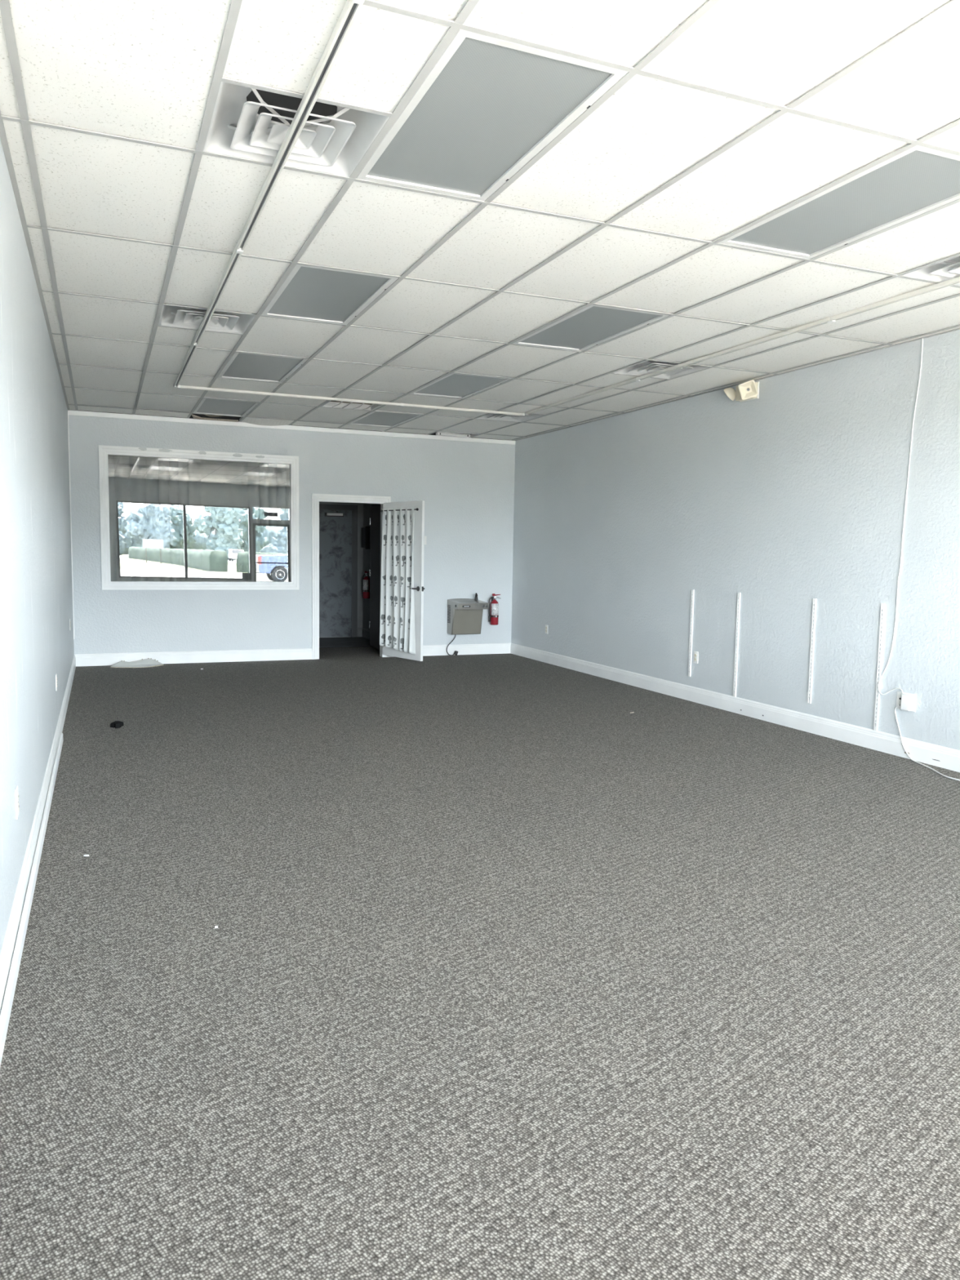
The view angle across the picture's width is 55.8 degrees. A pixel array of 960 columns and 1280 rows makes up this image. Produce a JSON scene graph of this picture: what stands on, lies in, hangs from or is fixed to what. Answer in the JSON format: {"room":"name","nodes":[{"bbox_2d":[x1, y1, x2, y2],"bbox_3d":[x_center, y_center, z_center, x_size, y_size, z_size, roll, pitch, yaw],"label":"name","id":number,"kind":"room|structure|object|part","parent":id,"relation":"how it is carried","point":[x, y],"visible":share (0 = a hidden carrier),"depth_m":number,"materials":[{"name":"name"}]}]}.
{"room":"empty commercial space","nodes":[
{"label":"empty commercial space","id":0,"kind":"room"},
{"bbox_2d":[0,138,74,955],"bbox_3d":[-2.518,-0.877,5.020,0.120,3.550,12.197,-1,6,-23],"label":"wall","id":1,"kind":"structure","parent":0,"point":[37,642],"depth_m":4.19,"materials":[{"name":"paint"}]},
{"bbox_2d":[14,785,18,819],"bbox_3d":[-1.763,0.618,3.455,0.009,0.115,0.072,-1,6,-23],"label":"wall outlet","id":2,"kind":"object","parent":1,"relation":"attached to","point":[16,793],"visible":1,"depth_m":3.43,"materials":[{"name":"white plastic"}]},
{"bbox_2d":[0,654,75,1066],"bbox_3d":[-2.482,0.814,5.229,0.033,0.146,11.927,-1,6,-23],"label":"baseboard","id":3,"kind":"structure","parent":1,"relation":"attached to","point":[11,952],"depth_m":3.56,"materials":[{"name":"white paint"}]},
{"bbox_2d":[55,673,57,690],"bbox_3d":[-3.033,0.303,6.495,0.009,0.115,0.072,-1,6,-23],"label":"wall outlet","id":4,"kind":"object","parent":1,"relation":"attached to","point":[56,673],"visible":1,"depth_m":6.47,"materials":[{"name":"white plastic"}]},
{"bbox_2d":[67,412,74,639],"bbox_3d":[-4.733,-1.304,10.495,0.010,2.600,0.030,-1,6,-23],"label":"trim","id":5,"kind":"structure","parent":1,"relation":"attached to","point":[68,412],"depth_m":10.48,"materials":[{"name":"white paint"}]},
{"bbox_2d":[68,364,515,653],"bbox_3d":[-2.167,-1.522,11.675,5.662,3.550,0.120,-1,6,-23],"label":"wall","id":6,"kind":"structure","parent":0,"point":[466,489],"depth_m":11.59,"materials":[{"name":"paint"}]},
{"bbox_2d":[98,444,299,590],"bbox_3d":[-3.406,-1.463,11.150,2.332,1.685,0.144,-1,6,-23],"label":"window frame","id":7,"kind":"structure","parent":6,"relation":"in","point":[104,451],"depth_m":11.07,"materials":[{"name":"paint"}]},
{"bbox_2d":[67,409,515,444],"bbox_3d":[-2.122,-2.676,11.501,5.662,0.052,0.012,-1,6,-23],"label":"trim","id":8,"kind":"structure","parent":6,"relation":"attached to","point":[70,412],"depth_m":11.38,"materials":[{"name":"white paint"}]},
{"bbox_2d":[74,643,511,666],"bbox_3d":[-2.170,0.178,11.778,5.662,0.146,0.015,-1,6,-23],"label":"baseboard","id":9,"kind":"structure","parent":6,"relation":"attached to","point":[262,655],"depth_m":11.41,"materials":[{"name":"white paint"}]},
{"bbox_2d":[311,493,391,659],"bbox_3d":[-1.705,-0.826,11.930,1.044,2.131,0.148,-1,6,-23],"label":"door frame","id":10,"kind":"structure","parent":6,"relation":"in","point":[316,498],"depth_m":11.72,"materials":[{"name":"white paint"}]},
{"bbox_2d":[382,500,424,661],"bbox_3d":[-0.995,-0.769,11.709,0.156,2.012,0.884,-4,7,-40],"label":"door","id":11,"kind":"structure","parent":10,"relation":"attached to","point":[419,516],"depth_m":11.44,"materials":[{"name":"white paint"}]},
{"bbox_2d":[380,507,418,511],"bbox_3d":[-1.033,-1.664,11.620,0.048,0.036,0.847,-4,7,-40],"label":"curtain rod","id":12,"kind":"object","parent":11,"relation":"attached to","point":[416,508],"visible":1,"depth_m":11.60,"materials":[{"name":"black metal"}]},
{"bbox_2d":[379,507,415,654],"bbox_3d":[-1.075,-0.768,11.724,0.063,1.856,0.771,-4,7,-40],"label":"door curtain","id":13,"kind":"object","parent":12,"relation":"hanging from","point":[397,620],"visible":1,"depth_m":11.71,"materials":[{"name":"fabric"}]},
{"bbox_3d":[-0.790,-0.651,11.472,0.156,0.064,0.147,-4,7,-40],"label":"handle","id":14,"kind":"part","parent":11,"relation":"part of","materials":[{"name":"brown metal"}]},
{"bbox_2d":[446,592,488,655],"bbox_3d":[-0.174,-0.205,12.334,0.457,0.864,0.454,-1,6,-23],"label":"fountain","id":15,"kind":"object","parent":6,"relation":"attached to","point":[464,615],"visible":1,"depth_m":12.33,"materials":[{"name":"metal"}]},
{"bbox_2d":[447,604,450,622],"bbox_3d":[-0.423,-0.356,12.382,0.004,0.240,0.105,-1,6,-23],"label":"vent grille","id":16,"kind":"object","parent":15,"relation":"attached to","point":[448,606],"depth_m":12.38,"materials":[{"name":"silver metal"}]},
{"bbox_3d":[-0.390,0.063,12.448,0.135,0.302,0.062,-1,6,-23],"label":"power cord","id":17,"kind":"part","parent":15,"relation":"part of","materials":[{"name":"black rubber"}]},
{"bbox_3d":[-0.170,-0.251,12.345,0.408,0.342,0.082,-1,6,-23],"label":"panel","id":18,"kind":"part","parent":15,"relation":"part of","materials":[{"name":"beige plastic"}]},
{"bbox_2d":[447,598,488,609],"bbox_3d":[-0.160,-0.492,12.310,0.438,0.125,0.453,-1,6,-23],"label":"basin","id":19,"kind":"object","parent":15,"relation":"in","point":[455,603],"depth_m":12.19,"materials":[{"name":"metal"}]},
{"bbox_2d":[488,593,500,625],"bbox_3d":[0.201,-0.430,12.629,0.139,0.434,0.138,3,6,22],"label":"fire extinguisher","id":20,"kind":"object","parent":6,"relation":"attached to","point":[494,616],"visible":1,"depth_m":12.59,"materials":[{"name":"red metal"}]},
{"bbox_2d":[319,502,363,637],"bbox_3d":[-2.640,-1.284,14.551,1.545,2.500,0.100,-1,6,-23],"label":"door frame","id":21,"kind":"structure","parent":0,"point":[360,506],"depth_m":14.78,"materials":[{"name":"grey paint"}]},
{"bbox_2d":[319,503,357,637],"bbox_3d":[-2.522,-1.100,14.538,1.145,2.140,0.050,-1,6,-23],"label":"door","id":22,"kind":"structure","parent":21,"relation":"in","point":[338,535],"depth_m":14.63,"materials":[{"name":"grey paint"}]},
{"bbox_2d":[324,508,343,516],"bbox_3d":[-2.305,-2.026,14.426,0.300,0.122,0.172,-1,6,-23],"label":"door closer","id":23,"kind":"object","parent":22,"relation":"attached to","point":[326,514],"depth_m":14.45,"materials":[{"name":"grey metal"}]},
{"bbox_2d":[362,503,371,630],"bbox_3d":[-1.365,-1.172,13.631,0.100,2.500,2.790,-1,6,-23],"label":"wall","id":24,"kind":"structure","parent":0,"point":[366,507],"depth_m":14.62,"materials":[{"name":"grey paint"}]},
{"bbox_2d":[357,627,369,639],"bbox_3d":[-1.727,-0.064,14.326,0.085,0.146,1.250,-1,6,-23],"label":"baseboard","id":25,"kind":"structure","parent":24,"relation":"attached to","point":[362,632],"depth_m":14.81,"materials":[{"name":"grey paint"}]},
{"bbox_2d":[361,526,370,549],"bbox_3d":[-1.822,-1.633,14.464,0.085,0.360,0.280,-1,6,-23],"label":"wall box","id":26,"kind":"object","parent":24,"relation":"attached to","point":[365,531],"visible":0.94,"depth_m":14.37,"materials":[{"name":"black metal"}]},
{"bbox_2d":[362,570,369,598],"bbox_3d":[-1.792,-0.874,14.342,0.138,0.434,0.139,0,6,-6],"label":"fire extinguisher","id":27,"kind":"object","parent":24,"relation":"attached to","point":[366,580],"visible":0.98,"depth_m":14.30,"materials":[{"name":"red metal"}]},
{"bbox_2d":[0,636,959,1279],"bbox_3d":[-0.416,0.741,7.588,5.902,0.101,14.987,-1,6,-23],"label":"floor","id":28,"kind":"structure","parent":0,"point":[508,970],"depth_m":2.98,"materials":[{"name":"grey carpet"}]},
{"bbox_2d":[110,720,123,728],"bbox_3d":[-2.878,0.666,7.170,0.084,0.044,0.126,1,6,-4],"label":"scrap","id":29,"kind":"object","parent":28,"relation":"on","point":[117,724],"visible":1,"depth_m":7.15,"materials":[{"name":"black"}]},
{"bbox_2d":[110,657,163,667],"bbox_3d":[-4.083,0.274,10.799,0.595,0.082,0.297,-1,6,-23],"label":"plastic sheet","id":30,"kind":"object","parent":28,"relation":"on","point":[146,663],"depth_m":10.82,"materials":[{"name":"white plastic"}]},
{"bbox_2d":[319,645,372,648],"bbox_3d":[-2.086,0.101,13.295,1.545,0.008,0.060,-1,6,-23],"label":"trim","id":31,"kind":"structure","parent":28,"relation":"on","point":[350,646],"depth_m":13.32,"materials":[{"name":"silver metal"}]},
{"bbox_2d":[894,704,959,781],"bbox_3d":[3.113,0.705,6.131,0.164,0.375,1.029,-1,6,-17],"label":"cord","id":32,"kind":"object","parent":28,"relation":"on","point":[899,704],"visible":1,"depth_m":6.50,"materials":[{"name":"white plastic"}]},
{"bbox_2d":[0,0,959,439],"bbox_3d":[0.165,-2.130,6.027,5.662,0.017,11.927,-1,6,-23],"label":"ceiling","id":33,"kind":"structure","parent":0,"point":[139,69],"depth_m":4.02,"materials":[{"name":"tile"}]},
{"bbox_2d":[158,303,255,333],"bbox_3d":[-1.867,-2.376,6.162,0.598,0.402,0.598,-1,6,-23],"label":"ceiling vent","id":34,"kind":"object","parent":33,"relation":"in","point":[171,316],"visible":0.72,"depth_m":6.26,"materials":[{"name":"white metal"}]},
{"bbox_3d":[-2.013,-2.243,6.233,0.275,0.056,0.017,3,6,23],"label":"bracket arm","id":35,"kind":"part","parent":34,"relation":"part of","materials":[{"name":"white metal"}]},
{"bbox_2d":[191,413,238,422],"bbox_3d":[-3.175,-2.664,10.884,0.570,0.016,0.290,-1,6,-23],"label":"tile","id":36,"kind":"structure","parent":33,"relation":"attached to","point":[194,416],"depth_m":10.97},
{"bbox_2d":[192,396,259,417],"bbox_3d":[-2.827,-2.627,10.049,0.598,0.111,1.207,-1,6,-23],"label":"ceiling light","id":37,"kind":"object","parent":33,"relation":"attached to","point":[206,406],"visible":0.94,"depth_m":10.05,"materials":[{"name":"plastic"}]},
{"bbox_2d":[217,350,307,382],"bbox_3d":[-1.891,-2.392,7.809,0.598,0.111,1.207,-1,6,-23],"label":"ceiling light","id":38,"kind":"object","parent":33,"relation":"attached to","point":[242,366],"visible":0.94,"depth_m":7.80,"materials":[{"name":"plastic"}]},
{"bbox_2d":[240,416,293,426],"bbox_3d":[-2.588,-2.663,11.061,0.580,0.045,0.434,-1,6,-23],"label":"tile","id":39,"kind":"structure","parent":33,"relation":"attached to","point":[265,422],"depth_m":11.06,"materials":[{"name":"white tile"}]},
{"bbox_2d":[173,0,364,387],"bbox_3d":[-1.072,-1.958,4.260,0.040,0.033,9.523,-1,6,-23],"label":"track rail","id":40,"kind":"object","parent":33,"relation":"attached to","point":[351,9],"visible":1,"depth_m":3.40,"materials":[{"name":"white metal"}]},
{"bbox_2d":[203,81,390,177],"bbox_3d":[-0.697,-2.082,3.363,0.598,0.403,0.598,-1,6,-23],"label":"ceiling vent","id":41,"kind":"object","parent":33,"relation":"in","point":[246,122],"visible":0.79,"depth_m":3.43,"materials":[{"name":"white metal"}]},
{"bbox_3d":[-0.845,-1.950,3.443,0.264,0.056,0.020,3,6,21],"label":"bracket arm","id":42,"kind":"part","parent":41,"relation":"part of","materials":[{"name":"white metal"}]},
{"bbox_3d":[-0.763,-1.929,3.242,0.017,0.056,0.287,3,6,19],"label":"bracket arm","id":43,"kind":"part","parent":41,"relation":"part of","materials":[{"name":"white metal"}]},
{"bbox_3d":[-0.558,-1.934,3.327,0.287,0.056,0.017,4,6,25],"label":"bracket arm","id":44,"kind":"part","parent":41,"relation":"part of","materials":[{"name":"white metal"}]},
{"bbox_2d":[261,262,397,324],"bbox_3d":[-0.955,-2.157,5.570,0.598,0.111,1.207,-1,6,-23],"label":"ceiling light","id":45,"kind":"object","parent":33,"relation":"attached to","point":[310,293],"visible":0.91,"depth_m":5.52,"materials":[{"name":"plastic"}]},
{"bbox_2d":[177,384,524,416],"bbox_3d":[-1.200,-2.461,9.362,3.659,0.031,0.040,-1,6,-23],"label":"track rail","id":46,"kind":"object","parent":33,"relation":"attached to","point":[180,386],"visible":0.94,"depth_m":9.27,"materials":[{"name":"white metal"}]},
{"bbox_2d":[320,397,382,410],"bbox_3d":[-1.351,-2.535,9.680,0.598,0.093,0.598,-1,6,-23],"label":"ceiling vent","id":47,"kind":"object","parent":33,"relation":"in","point":[339,404],"visible":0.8,"depth_m":9.90,"materials":[{"name":"white metal"}]},
{"bbox_2d":[347,410,422,426],"bbox_3d":[-1.139,-2.667,10.750,0.598,0.111,1.207,-1,6,-23],"label":"ceiling light","id":48,"kind":"object","parent":33,"relation":"attached to","point":[381,419],"visible":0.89,"depth_m":10.76,"materials":[{"name":"plastic"}]},
{"bbox_2d":[435,430,480,437],"bbox_3d":[-0.309,-2.711,11.930,0.590,0.040,0.260,-1,6,-23],"label":"ceiling strip","id":49,"kind":"object","parent":33,"relation":"attached to","point":[442,433],"visible":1,"depth_m":11.94,"materials":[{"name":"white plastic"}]},
{"bbox_2d":[408,369,511,398],"bbox_3d":[-0.203,-2.432,8.511,0.598,0.111,1.207,-1,6,-23],"label":"ceiling light","id":50,"kind":"object","parent":33,"relation":"attached to","point":[455,385],"visible":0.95,"depth_m":8.50,"materials":[{"name":"plastic"}]},
{"bbox_2d":[416,373,505,396],"bbox_3d":[-0.204,-2.389,8.515,0.523,0.004,1.132,-1,6,-23],"label":"diffuser","id":51,"kind":"object","parent":50,"relation":"attached to","point":[451,384],"depth_m":8.49,"materials":[{"name":"plastic"}]},
{"bbox_2d":[0,0,959,440],"bbox_3d":[0.165,-2.145,6.025,5.662,0.036,11.927,-1,6,-23],"label":"grid","id":52,"kind":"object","parent":33,"relation":"attached to","point":[458,24],"depth_m":4.11,"materials":[{"name":"metal"}]},
{"bbox_2d":[356,29,628,200],"bbox_3d":[-0.019,-1.922,3.331,0.598,0.111,1.207,-1,6,-23],"label":"ceiling light","id":53,"kind":"object","parent":33,"relation":"attached to","point":[487,106],"visible":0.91,"depth_m":3.22,"materials":[{"name":"plastic"}]},
{"bbox_2d":[477,411,542,422],"bbox_3d":[0.340,-2.749,10.364,0.598,0.402,0.598,-1,6,-23],"label":"ceiling vent","id":54,"kind":"object","parent":33,"relation":"in","point":[491,416],"visible":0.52,"depth_m":10.48,"materials":[{"name":"white metal"}]},
{"bbox_2d":[512,302,671,351],"bbox_3d":[0.733,-2.197,6.272,0.598,0.111,1.207,-1,6,-23],"label":"ceiling light","id":55,"kind":"object","parent":33,"relation":"attached to","point":[593,325],"visible":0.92,"depth_m":6.23,"materials":[{"name":"plastic"}]},
{"bbox_2d":[613,359,707,378],"bbox_3d":[1.510,-2.455,7.565,0.598,0.402,0.598,-1,6,-23],"label":"ceiling vent","id":56,"kind":"object","parent":33,"relation":"in","point":[649,366],"visible":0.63,"depth_m":7.67,"materials":[{"name":"white metal"}]},
{"bbox_3d":[1.364,-2.323,7.636,0.275,0.056,0.017,3,6,23],"label":"bracket arm","id":57,"kind":"part","parent":56,"relation":"part of","materials":[{"name":"white metal"}]},
{"bbox_2d":[524,276,959,414],"bbox_3d":[2.326,-2.035,5.639,0.040,0.033,9.461,-1,6,-23],"label":"track rail","id":58,"kind":"object","parent":33,"relation":"attached to","point":[957,280],"visible":1,"depth_m":6.25,"materials":[{"name":"white metal"}]},
{"bbox_2d":[718,145,959,258],"bbox_3d":[1.669,-1.962,4.032,0.598,0.111,1.207,-1,6,-23],"label":"ceiling light","id":59,"kind":"object","parent":33,"relation":"attached to","point":[915,181],"visible":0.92,"depth_m":4.00,"materials":[{"name":"plastic"}]},
{"bbox_2d":[902,256,959,285],"bbox_3d":[2.680,-2.162,4.766,0.598,0.402,0.598,-1,6,-23],"label":"ceiling vent","id":60,"kind":"object","parent":33,"relation":"in","point":[948,269],"visible":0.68,"depth_m":4.96,"materials":[{"name":"white metal"}]},
{"bbox_3d":[2.534,-2.029,4.837,0.275,0.056,0.017,3,6,23],"label":"bracket arm","id":61,"kind":"part","parent":60,"relation":"part of","materials":[{"name":"white metal"}]},
{"bbox_2d":[511,321,959,750],"bbox_3d":[2.820,-1.003,7.238,0.120,3.550,12.197,-1,6,-23],"label":"wall","id":62,"kind":"structure","parent":0,"point":[788,497],"depth_m":7.82,"materials":[{"name":"paint"}]},
{"bbox_2d":[545,624,547,634],"bbox_3d":[0.867,-0.138,11.819,0.009,0.115,0.072,-1,6,-23],"label":"wall outlet","id":63,"kind":"object","parent":62,"relation":"attached to","point":[546,626],"visible":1,"depth_m":11.81,"materials":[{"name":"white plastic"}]},
{"bbox_2d":[688,589,693,676],"bbox_3d":[2.075,-0.067,8.911,0.014,0.854,0.029,-1,6,-23],"label":"shelf standard","id":64,"kind":"object","parent":62,"relation":"attached to","point":[692,590],"visible":1,"depth_m":8.90,"materials":[{"name":"white metal"}]},
{"bbox_2d":[693,651,697,663],"bbox_3d":[2.106,0.170,8.855,0.009,0.115,0.072,-1,6,-23],"label":"wall outlet","id":65,"kind":"object","parent":62,"relation":"attached to","point":[695,653],"visible":1,"depth_m":8.85,"materials":[{"name":"white plastic"}]},
{"bbox_2d":[510,643,959,772],"bbox_3d":[2.723,0.690,7.392,0.016,0.146,11.927,-1,6,-23],"label":"baseboard","id":66,"kind":"structure","parent":62,"relation":"attached to","point":[945,757],"depth_m":7.84,"materials":[{"name":"white paint"}]},
{"bbox_2d":[733,592,740,697],"bbox_3d":[2.343,0.045,8.271,0.014,0.952,0.029,-1,6,-23],"label":"shelf standard","id":67,"kind":"object","parent":62,"relation":"attached to","point":[738,593],"visible":1,"depth_m":8.27,"materials":[{"name":"white metal"}]},
{"bbox_2d":[724,379,759,402],"bbox_3d":[2.294,-2.187,8.020,0.199,0.164,0.407,-1,6,-23],"label":"emergency light","id":68,"kind":"object","parent":62,"relation":"attached to","point":[748,390],"visible":1,"depth_m":7.91,"materials":[{"name":"beige plastic"}]},
{"bbox_3d":[2.389,-2.197,8.037,0.010,0.144,0.240,-1,6,-23],"label":"plate","id":69,"kind":"part","parent":68,"relation":"part of","materials":[{"name":"white plastic"}]},
{"bbox_2d":[807,598,816,703],"bbox_3d":[2.708,0.092,7.395,0.014,0.858,0.029,-1,6,-23],"label":"shelf standard","id":70,"kind":"object","parent":62,"relation":"attached to","point":[814,604],"visible":1,"depth_m":7.39,"materials":[{"name":"white metal"}]},
{"bbox_2d":[873,603,885,730],"bbox_3d":[2.976,0.204,6.757,0.014,0.953,0.029,-1,6,-23],"label":"shelf standard","id":71,"kind":"object","parent":62,"relation":"attached to","point":[882,605],"visible":1,"depth_m":6.75,"materials":[{"name":"white plastic"}]},
{"bbox_2d":[877,338,923,694],"bbox_3d":[3.036,-0.860,6.529,0.029,2.564,0.243,-1,6,-23],"label":"cable","id":72,"kind":"object","parent":62,"relation":"attached to","point":[922,339],"visible":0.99,"depth_m":6.52,"materials":[{"name":"white plastic"}]},
{"bbox_2d":[896,691,916,711],"bbox_3d":[3.054,0.444,6.533,0.052,0.125,0.168,-1,6,-23],"label":"adapter","id":73,"kind":"object","parent":62,"relation":"attached to","point":[907,701],"visible":1,"depth_m":6.49,"materials":[{"name":"white plastic"}]},
{"bbox_3d":[-3.895,-2.420,11.817,2.620,0.050,1.640,-1,6,-23],"label":"ceiling","id":74,"kind":"structure","parent":0,"visible":0},
{"bbox_2d":[107,455,288,582],"bbox_3d":[-3.528,-1.385,11.293,2.370,1.866,0.087,-1,6,-23],"label":"window","id":75,"kind":"structure","parent":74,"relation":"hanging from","point":[171,519],"depth_m":11.28,"materials":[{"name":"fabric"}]},
{"bbox_3d":[-1.505,-1.165,13.535,0.233,2.500,0.080,-1,6,-23],"label":"wall","id":76,"kind":"structure","parent":0,"visible":0},
{"bbox_2d":[368,504,380,650],"bbox_3d":[-1.487,-0.900,13.033,0.045,2.040,0.976,-1,6,-17],"label":"door","id":77,"kind":"structure","parent":76,"relation":"in","point":[375,520],"depth_m":13.07,"materials":[{"name":"brown paint"}]}
]}

